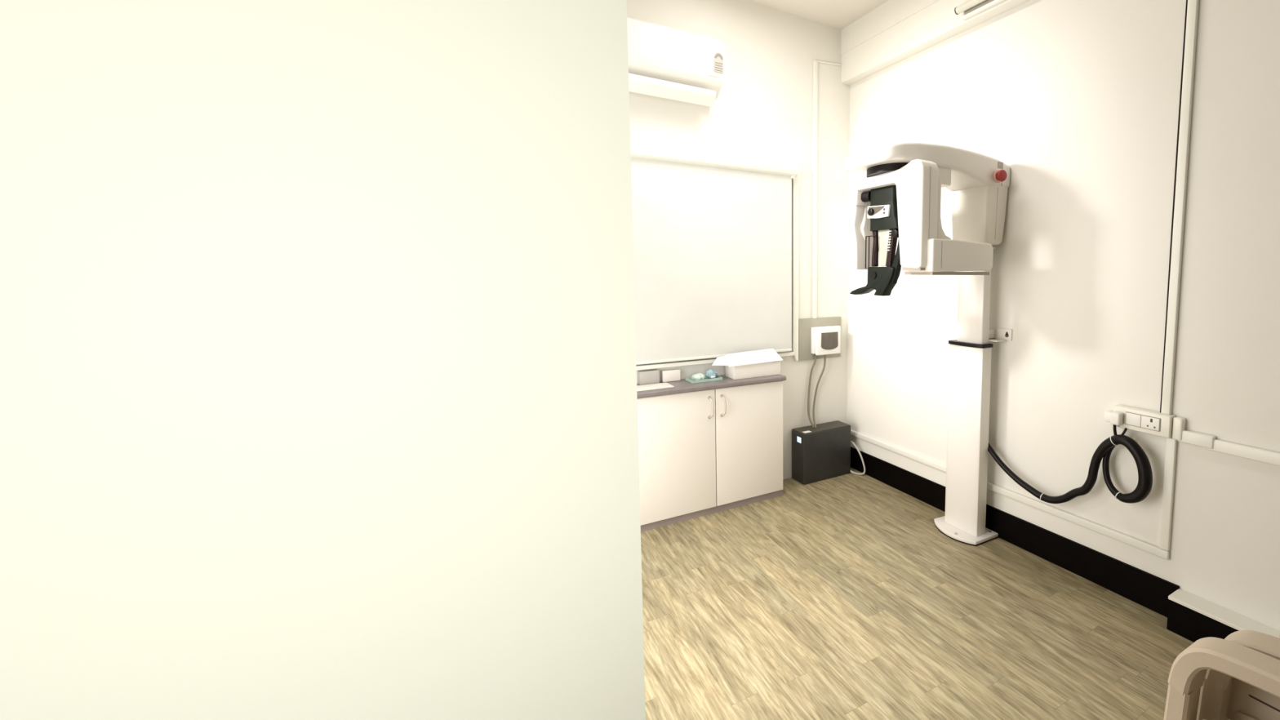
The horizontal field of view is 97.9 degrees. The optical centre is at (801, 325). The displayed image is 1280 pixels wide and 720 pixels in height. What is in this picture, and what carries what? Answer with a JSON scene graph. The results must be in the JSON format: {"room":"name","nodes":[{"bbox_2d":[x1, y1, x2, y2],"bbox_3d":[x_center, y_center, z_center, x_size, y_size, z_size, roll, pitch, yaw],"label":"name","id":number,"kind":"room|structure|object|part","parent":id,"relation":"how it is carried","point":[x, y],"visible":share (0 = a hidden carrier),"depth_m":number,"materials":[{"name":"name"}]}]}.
{"room":"radiology room","nodes":[
{"label":"radiology room","id":0,"kind":"room"},
{"bbox_2d":[0,0,645,719],"bbox_3d":[-1.300,-0.169,0.172,2.435,3.300,0.120,-3,6,-33],"label":"wall partition","id":1,"kind":"structure","parent":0,"point":[318,400],"depth_m":0.61,"materials":[{"name":"white paint"}]},
{"bbox_2d":[626,0,849,479],"bbox_3d":[-1.675,-0.420,2.882,4.800,3.300,0.120,-3,6,-33],"label":"wall","id":2,"kind":"structure","parent":0,"point":[762,109],"depth_m":3.75,"materials":[{"name":"paint"}]},
{"bbox_2d":[626,15,724,106],"bbox_3d":[-0.872,-1.534,3.101,0.850,0.409,0.222,-3,6,-33],"label":"air conditioner","id":3,"kind":"object","parent":2,"relation":"attached to","point":[667,62],"visible":0.55,"depth_m":3.09,"materials":[{"name":"white plastic"}]},
{"bbox_3d":[-0.814,-1.588,3.014,0.836,0.193,0.016,-3,6,-33],"label":"panel","id":4,"kind":"part","parent":3,"relation":"part of","materials":[{"name":"white plastic"}]},
{"bbox_2d":[715,53,722,71],"bbox_3d":[-0.493,-1.575,3.214,0.052,0.100,0.001,-3,6,-33],"label":"print","id":5,"kind":"object","parent":3,"relation":"attached to","point":[718,56],"depth_m":3.21},
{"bbox_2d":[630,142,799,364],"bbox_3d":[-0.577,-0.443,3.475,1.285,1.316,0.096,-3,6,-33],"label":"roller blind","id":6,"kind":"object","parent":2,"relation":"attached to","point":[712,233],"visible":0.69,"depth_m":3.46,"materials":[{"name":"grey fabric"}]},
{"bbox_2d":[635,351,794,370],"bbox_3d":[-0.621,0.236,3.541,1.339,0.027,0.045,-3,6,-33],"label":"trim","id":7,"kind":"structure","parent":2,"relation":"attached to","point":[645,366],"depth_m":3.42,"materials":[{"name":"white plastic"}]},
{"bbox_2d":[640,351,790,364],"bbox_3d":[-0.646,-0.421,3.545,1.345,1.295,0.050,-3,6,-33],"label":"window","id":8,"kind":"structure","parent":2,"relation":"in","point":[788,351],"depth_m":3.51,"materials":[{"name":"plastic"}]},
{"bbox_2d":[791,173,799,360],"bbox_3d":[-0.045,-0.428,3.874,0.050,1.380,0.022,-3,6,-33],"label":"trim","id":9,"kind":"structure","parent":2,"relation":"attached to","point":[795,182],"depth_m":3.86,"materials":[{"name":"white plastic"}]},
{"bbox_2d":[812,60,817,318],"bbox_3d":[0.100,-0.972,3.921,0.032,1.845,0.018,-3,6,-33],"label":"cable trunking","id":10,"kind":"object","parent":2,"relation":"attached to","point":[815,62],"visible":1,"depth_m":3.91,"materials":[{"name":"white plastic"}]},
{"bbox_2d":[798,316,840,360],"bbox_3d":[0.161,0.098,4.017,0.385,0.310,0.088,-3,6,-33],"label":"board","id":11,"kind":"object","parent":2,"relation":"attached to","point":[820,337],"visible":1,"depth_m":3.98,"materials":[{"name":"grey paint"}]},
{"bbox_2d":[807,354,817,427],"bbox_3d":[0.079,0.486,4.017,0.060,0.549,0.080,2,6,17],"label":"power cable","id":12,"kind":"object","parent":11,"relation":"hanging from","point":[815,356],"visible":0.95,"depth_m":4.01,"materials":[{"name":"grey plastic"}]},
{"bbox_2d":[812,355,826,427],"bbox_3d":[0.134,0.489,4.024,0.115,0.543,0.071,-3,6,-33],"label":"power cable","id":13,"kind":"object","parent":11,"relation":"hanging from","point":[824,357],"visible":1,"depth_m":4.03,"materials":[{"name":"grey plastic"}]},
{"bbox_2d":[817,60,841,66],"bbox_3d":[0.199,-1.906,3.902,0.229,0.032,0.012,-3,6,-33],"label":"cable trunking","id":14,"kind":"object","parent":2,"relation":"attached to","point":[820,61],"visible":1,"depth_m":3.90,"materials":[{"name":"white plastic"}]},
{"bbox_2d":[748,0,888,30],"bbox_3d":[-0.138,-1.896,0.406,5.000,0.100,5.660,-3,6,-33],"label":"ceiling","id":15,"kind":"structure","parent":0,"point":[837,14],"depth_m":3.63,"materials":[{"name":"paint"}]},
{"bbox_2d":[640,467,1230,719],"bbox_3d":[-0.145,1.490,0.718,5.000,0.100,5.660,-3,6,-33],"label":"floor","id":16,"kind":"structure","parent":0,"point":[842,597],"depth_m":2.30,"materials":[{"name":"brown wood"}]},
{"bbox_2d":[637,380,782,532],"bbox_3d":[-0.595,0.783,3.461,0.990,0.802,0.289,-3,6,-33],"label":"base cabinet","id":17,"kind":"object","parent":16,"relation":"on","point":[704,452],"visible":0.78,"depth_m":3.34,"materials":[{"name":"beige laminate"}]},
{"bbox_3d":[-0.747,0.782,3.240,0.491,0.754,0.020,-3,6,-33],"label":"door","id":18,"kind":"part","parent":17,"relation":"part of","materials":[{"name":"beige laminate"}]},
{"bbox_3d":[-0.558,0.507,3.308,0.040,0.143,0.021,5,7,41],"label":"handle","id":19,"kind":"part","parent":17,"relation":"part of","materials":[{"name":"silver metal"}]},
{"bbox_2d":[636,374,786,398],"bbox_3d":[-0.662,0.370,3.384,1.165,0.030,0.281,-3,6,-33],"label":"countertop","id":20,"kind":"structure","parent":17,"relation":"on","point":[681,386],"depth_m":3.32,"materials":[{"name":"grey laminate"}]},
{"bbox_2d":[637,368,659,385],"bbox_3d":[-0.945,0.319,3.323,0.120,0.080,0.054,-3,6,-33],"label":"storage box","id":21,"kind":"object","parent":20,"relation":"on","point":[648,376],"visible":1,"depth_m":3.30,"materials":[{"name":"beige plastic"}]},
{"bbox_2d":[636,382,674,391],"bbox_3d":[-0.896,0.367,3.216,0.230,0.005,0.145,-3,6,-33],"label":"folder","id":22,"kind":"object","parent":20,"relation":"on","point":[660,385],"visible":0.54,"depth_m":3.21,"materials":[{"name":"white paper"}]},
{"bbox_2d":[660,368,680,382],"bbox_3d":[-0.829,0.317,3.406,0.115,0.070,0.046,-3,6,-33],"label":"storage box","id":23,"kind":"object","parent":20,"relation":"on","point":[673,375],"visible":1,"depth_m":3.39,"materials":[{"name":"white cardboard"}]},
{"bbox_2d":[684,375,722,383],"bbox_3d":[-0.622,0.342,3.430,0.205,0.018,0.115,-3,6,-33],"label":"tray","id":24,"kind":"object","parent":20,"relation":"on","point":[690,380],"visible":0.8,"depth_m":3.40,"materials":[{"name":"green plastic"}]},
{"bbox_2d":[692,373,705,380],"bbox_3d":[-0.649,0.326,3.413,0.084,0.046,0.076,-3,6,-33],"label":"pouch","id":25,"kind":"object","parent":24,"relation":"in","point":[696,376],"visible":0.94,"depth_m":3.39,"materials":[{"name":"white plastic"}]},
{"bbox_2d":[706,368,717,378],"bbox_3d":[-0.578,0.311,3.457,0.076,0.065,0.080,-3,6,-33],"label":"packet","id":26,"kind":"object","parent":24,"relation":"in","point":[710,374],"visible":1,"depth_m":3.43,"materials":[{"name":"blue plastic"}]},
{"bbox_2d":[711,348,782,379],"bbox_3d":[-0.358,0.256,3.559,0.475,0.164,0.157,-3,6,-33],"label":"cardboard box","id":27,"kind":"object","parent":20,"relation":"on","point":[762,362],"visible":1,"depth_m":3.54,"materials":[{"name":"white cardboard"}]},
{"bbox_3d":[-0.487,0.503,3.354,0.040,0.143,0.021,5,7,41],"label":"handle","id":28,"kind":"part","parent":17,"relation":"part of","materials":[{"name":"silver metal"}]},
{"bbox_3d":[-0.333,0.758,3.512,0.489,0.754,0.020,-3,6,-33],"label":"door","id":29,"kind":"part","parent":17,"relation":"part of","materials":[{"name":"beige laminate"}]},
{"bbox_2d":[791,420,850,484],"bbox_3d":[0.150,0.945,4.033,0.433,0.377,0.165,-3,6,-33],"label":"computer tower","id":30,"kind":"object","parent":16,"relation":"on","point":[822,452],"visible":0.98,"depth_m":3.95,"materials":[{"name":"black"}]},
{"bbox_3d":[0.152,0.760,4.017,0.422,0.004,0.157,-3,6,-33],"label":"panel","id":31,"kind":"part","parent":30,"relation":"part of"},
{"bbox_2d":[850,440,866,475],"bbox_3d":[0.413,1.008,4.086,0.180,0.241,0.048,5,7,42],"label":"cable","id":32,"kind":"object","parent":16,"relation":"on","point":[852,442],"visible":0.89,"depth_m":4.06,"materials":[{"name":"white plastic"}]},
{"bbox_2d":[844,142,1012,546],"bbox_3d":[0.673,0.162,2.913,0.900,2.145,0.615,-3,6,-33],"label":"machine","id":33,"kind":"object","parent":16,"relation":"on","point":[900,197],"visible":1,"depth_m":2.87,"materials":[{"name":"white plastic"}]},
{"bbox_3d":[0.350,-0.679,2.832,0.052,0.053,0.062,-3,6,-33],"label":"rod","id":34,"kind":"part","parent":33,"relation":"part of","materials":[{"name":"black plastic"}]},
{"bbox_3d":[0.365,-0.385,2.818,0.004,0.170,0.085,-3,6,-33],"label":"guard frame","id":35,"kind":"part","parent":33,"relation":"part of","materials":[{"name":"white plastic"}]},
{"bbox_3d":[0.358,-0.586,2.773,0.014,0.038,0.038,-3,6,-33],"label":"knob","id":36,"kind":"part","parent":33,"relation":"part of","materials":[{"name":"black plastic"}]},
{"bbox_3d":[0.392,-0.409,2.822,0.030,0.197,0.034,-3,6,-33],"label":"patient frame","id":37,"kind":"part","parent":33,"relation":"part of","materials":[{"name":"black plastic"}]},
{"bbox_3d":[0.395,-0.582,2.742,0.013,0.068,0.165,-3,6,-33],"label":"control panel","id":38,"kind":"part","parent":33,"relation":"part of","materials":[{"name":"white plastic"}]},
{"bbox_3d":[0.426,-0.402,2.765,0.010,0.191,0.088,-3,6,-33],"label":"mirror plate","id":39,"kind":"part","parent":33,"relation":"part of","materials":[{"name":"silver metal"}]},
{"bbox_3d":[0.440,-0.534,2.702,0.108,0.501,0.557,-3,6,-33],"label":"rotating arm","id":40,"kind":"part","parent":33,"relation":"part of","materials":[{"name":"white plastic"}]},
{"bbox_3d":[0.476,-0.460,2.682,0.038,0.044,0.044,-3,6,-33],"label":"knob","id":41,"kind":"part","parent":33,"relation":"part of","materials":[{"name":"black plastic"}]},
{"bbox_3d":[0.668,-0.824,2.830,0.898,0.167,0.360,-3,6,-33],"label":"overhead arm","id":42,"kind":"part","parent":33,"relation":"part of","materials":[{"name":"white plastic"}]},
{"bbox_3d":[0.945,1.200,3.169,0.239,0.020,0.334,-3,6,-33],"label":"plate","id":43,"kind":"part","parent":33,"relation":"part of","materials":[{"name":"white metal"}]},
{"bbox_2d":[987,434,1152,503],"bbox_3d":[1.260,0.687,2.776,0.074,0.445,1.022,-3,6,-31],"label":"coiled cable","id":44,"kind":"object","parent":33,"relation":"attached to","point":[1144,487],"visible":0.93,"depth_m":2.50,"materials":[{"name":"black rubber"}]},
{"bbox_2d":[1163,636,1279,719],"bbox_3d":[0.928,1.008,0.995,0.552,0.817,0.669,-3,6,-33],"label":"armchair","id":45,"kind":"object","parent":16,"relation":"on","point":[1188,672],"visible":1,"depth_m":1.28,"materials":[{"name":"beige plastic"}]},
{"bbox_3d":[0.959,1.137,1.385,0.085,0.483,0.072,-3,6,-33],"label":"leg","id":46,"kind":"part","parent":45,"relation":"part of","materials":[{"name":"beige wood"}]},
{"bbox_2d":[846,0,1279,631],"bbox_3d":[1.905,-0.322,1.903,0.100,3.500,5.660,-3,6,-33],"label":"wall","id":47,"kind":"structure","parent":0,"point":[1079,99],"depth_m":2.53,"materials":[{"name":"paint"}]},
{"bbox_2d":[840,0,939,54],"bbox_3d":[1.795,-1.872,1.685,0.006,0.175,5.460,-3,6,-33],"label":"trim","id":48,"kind":"structure","parent":47,"relation":"attached to","point":[889,14],"depth_m":3.61,"materials":[{"name":"paint"}]},
{"bbox_2d":[841,0,1030,84],"bbox_3d":[1.832,-1.774,1.718,0.083,0.375,5.460,-3,6,-33],"label":"beam","id":49,"kind":"structure","parent":47,"relation":"attached to","point":[938,22],"depth_m":3.38,"materials":[{"name":"paint"}]},
{"bbox_2d":[954,0,1004,20],"bbox_3d":[1.225,-1.707,2.514,0.066,0.067,1.239,-3,6,-33],"label":"tube light","id":50,"kind":"object","parent":47,"relation":"attached to","point":[971,8],"visible":1,"depth_m":2.93,"materials":[{"name":"white glass"}]},
{"bbox_2d":[850,429,1169,559],"bbox_3d":[0.983,0.920,3.312,0.020,0.038,2.294,-3,6,-33],"label":"cable trunking","id":51,"kind":"object","parent":47,"relation":"attached to","point":[1153,549],"visible":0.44,"depth_m":2.81,"materials":[{"name":"white plastic"}]},
{"bbox_2d":[850,446,1238,642],"bbox_3d":[1.818,1.246,1.992,0.100,0.160,5.460,-3,6,-33],"label":"baseboard","id":52,"kind":"structure","parent":47,"relation":"attached to","point":[1152,592],"depth_m":2.71,"materials":[{"name":"black plastic"}]},
{"bbox_2d":[1112,404,1185,440],"bbox_3d":[1.537,0.429,2.387,0.057,0.100,0.277,-3,6,-33],"label":"power outlet","id":53,"kind":"object","parent":47,"relation":"attached to","point":[1151,422],"visible":0.95,"depth_m":2.35,"materials":[{"name":"white plastic"}]},
{"bbox_2d":[1103,410,1127,435],"bbox_3d":[1.448,0.454,2.492,0.066,0.124,0.120,0,5,-1],"label":"plug","id":54,"kind":"object","parent":53,"relation":"attached to","point":[1115,418],"visible":0.97,"depth_m":2.45,"materials":[{"name":"white plastic"}]},
{"bbox_3d":[1.513,0.425,2.382,0.004,0.059,0.143,-3,6,-33],"label":"switch frame","id":55,"kind":"part","parent":53,"relation":"part of","materials":[{"name":"white plastic"}]},
{"bbox_2d":[1159,437,1177,551],"bbox_3d":[1.603,0.737,2.348,0.020,0.504,0.037,-3,6,-33],"label":"cable trunking","id":56,"kind":"object","parent":47,"relation":"attached to","point":[1171,444],"visible":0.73,"depth_m":2.34,"materials":[{"name":"white plastic"}]},
{"bbox_2d":[1160,0,1187,412],"bbox_3d":[1.581,-0.622,2.268,0.008,2.018,0.010,-3,6,-33],"label":"cable","id":57,"kind":"object","parent":47,"relation":"attached to","point":[1186,6],"visible":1,"depth_m":2.27,"materials":[{"name":"white plastic"}]},
{"bbox_2d":[1160,0,1199,414],"bbox_3d":[1.590,-0.620,2.245,0.022,2.019,0.034,-3,6,-33],"label":"cable trunking","id":58,"kind":"object","parent":47,"relation":"attached to","point":[1193,5],"visible":1,"depth_m":2.25,"materials":[{"name":"white plastic"}]},
{"bbox_2d":[1168,588,1279,638],"bbox_3d":[2.459,1.275,1.013,0.104,0.015,3.122,-3,6,-33],"label":"trim","id":59,"kind":"structure","parent":47,"relation":"attached to","point":[1233,620],"depth_m":2.16,"materials":[{"name":"white plastic"}]},
{"bbox_2d":[1203,439,1279,466],"bbox_3d":[2.015,0.534,1.698,0.024,0.048,1.265,-3,6,-33],"label":"cable trunking","id":60,"kind":"object","parent":47,"relation":"attached to","point":[1264,455],"visible":0.76,"depth_m":2.10,"materials":[{"name":"white plastic"}]},
{"bbox_2d":[1177,429,1215,448],"bbox_3d":[1.649,0.473,2.245,0.030,0.052,0.130,-3,6,-33],"label":"connector","id":61,"kind":"object","parent":60,"relation":"attached to","point":[1203,440],"visible":0.78,"depth_m":2.23,"materials":[{"name":"white plastic"}]}
]}

